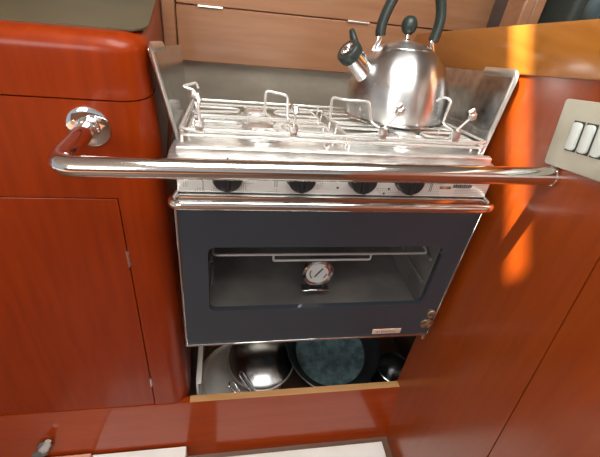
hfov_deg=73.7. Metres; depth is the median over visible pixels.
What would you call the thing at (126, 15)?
countertop
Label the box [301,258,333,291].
thermometer
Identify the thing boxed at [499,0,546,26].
wooden post
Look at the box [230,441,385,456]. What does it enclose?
board
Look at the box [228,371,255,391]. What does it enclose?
wire loop
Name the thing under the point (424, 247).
shelf
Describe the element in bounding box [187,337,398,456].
floor
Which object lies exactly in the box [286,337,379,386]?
frying pan
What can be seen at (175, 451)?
board
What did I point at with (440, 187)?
print
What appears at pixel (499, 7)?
wall
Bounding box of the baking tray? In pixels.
[196,346,204,394]
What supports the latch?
attached to the board at (250, 420)
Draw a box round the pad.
[56,453,91,456]
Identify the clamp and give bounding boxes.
[183,82,203,132]
[263,90,300,137]
[329,96,404,139]
[436,96,477,141]
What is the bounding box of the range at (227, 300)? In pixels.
[148,41,518,346]
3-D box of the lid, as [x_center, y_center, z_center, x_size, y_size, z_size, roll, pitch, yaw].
[-0.106,0.355,1.107,0.186,0.047,0.185,27,40,25]
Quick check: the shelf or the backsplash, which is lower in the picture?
the shelf
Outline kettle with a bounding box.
[337,0,448,129]
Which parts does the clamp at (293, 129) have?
arm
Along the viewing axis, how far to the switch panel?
0.47 m
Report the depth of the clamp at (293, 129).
0.53 m
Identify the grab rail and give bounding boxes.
[47,106,561,185]
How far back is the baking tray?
0.94 m
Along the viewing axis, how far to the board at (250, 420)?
0.92 m
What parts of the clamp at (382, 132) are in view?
arm, screw rod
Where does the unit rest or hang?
on the floor
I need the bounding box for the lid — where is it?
[227,342,293,390]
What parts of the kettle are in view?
thumb lever, spout, lid, knob stem, lid knob, handle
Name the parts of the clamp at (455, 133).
arm, screw rod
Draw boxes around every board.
[0,381,399,456]
[92,446,186,456]
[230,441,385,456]
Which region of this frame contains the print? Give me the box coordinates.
[439,186,450,188]
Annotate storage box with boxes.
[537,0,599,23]
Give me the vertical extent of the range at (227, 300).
0.522 m
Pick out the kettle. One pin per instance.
(409, 73)
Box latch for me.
[32,439,52,456]
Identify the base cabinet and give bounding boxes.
[0,0,190,414]
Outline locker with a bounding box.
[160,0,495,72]
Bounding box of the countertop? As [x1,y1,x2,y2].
[0,0,155,30]
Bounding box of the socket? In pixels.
[547,167,561,185]
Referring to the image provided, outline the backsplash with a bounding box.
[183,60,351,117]
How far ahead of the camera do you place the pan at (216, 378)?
1.10 m
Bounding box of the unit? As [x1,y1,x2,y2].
[386,19,599,456]
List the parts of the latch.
lever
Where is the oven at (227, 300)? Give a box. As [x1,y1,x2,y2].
[168,189,493,346]
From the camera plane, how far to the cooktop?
0.58 m
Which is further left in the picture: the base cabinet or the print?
the base cabinet
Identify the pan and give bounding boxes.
[202,345,280,394]
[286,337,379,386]
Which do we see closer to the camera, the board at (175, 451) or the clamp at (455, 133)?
the clamp at (455, 133)
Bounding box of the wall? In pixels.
[159,0,508,42]
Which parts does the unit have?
panel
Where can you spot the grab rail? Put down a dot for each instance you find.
(86, 125)
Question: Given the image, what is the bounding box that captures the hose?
[581,0,599,19]
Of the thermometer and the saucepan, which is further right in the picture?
the saucepan
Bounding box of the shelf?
[212,246,427,261]
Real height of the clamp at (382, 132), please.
0.052 m
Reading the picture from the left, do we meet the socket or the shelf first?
the shelf
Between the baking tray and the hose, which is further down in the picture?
the baking tray
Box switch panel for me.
[545,99,599,181]
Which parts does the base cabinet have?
door, rail, corner post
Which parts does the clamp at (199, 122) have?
arm, screw rod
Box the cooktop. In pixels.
[167,109,493,165]
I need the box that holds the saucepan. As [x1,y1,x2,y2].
[371,351,405,382]
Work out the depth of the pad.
0.89 m
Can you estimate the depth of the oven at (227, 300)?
0.69 m

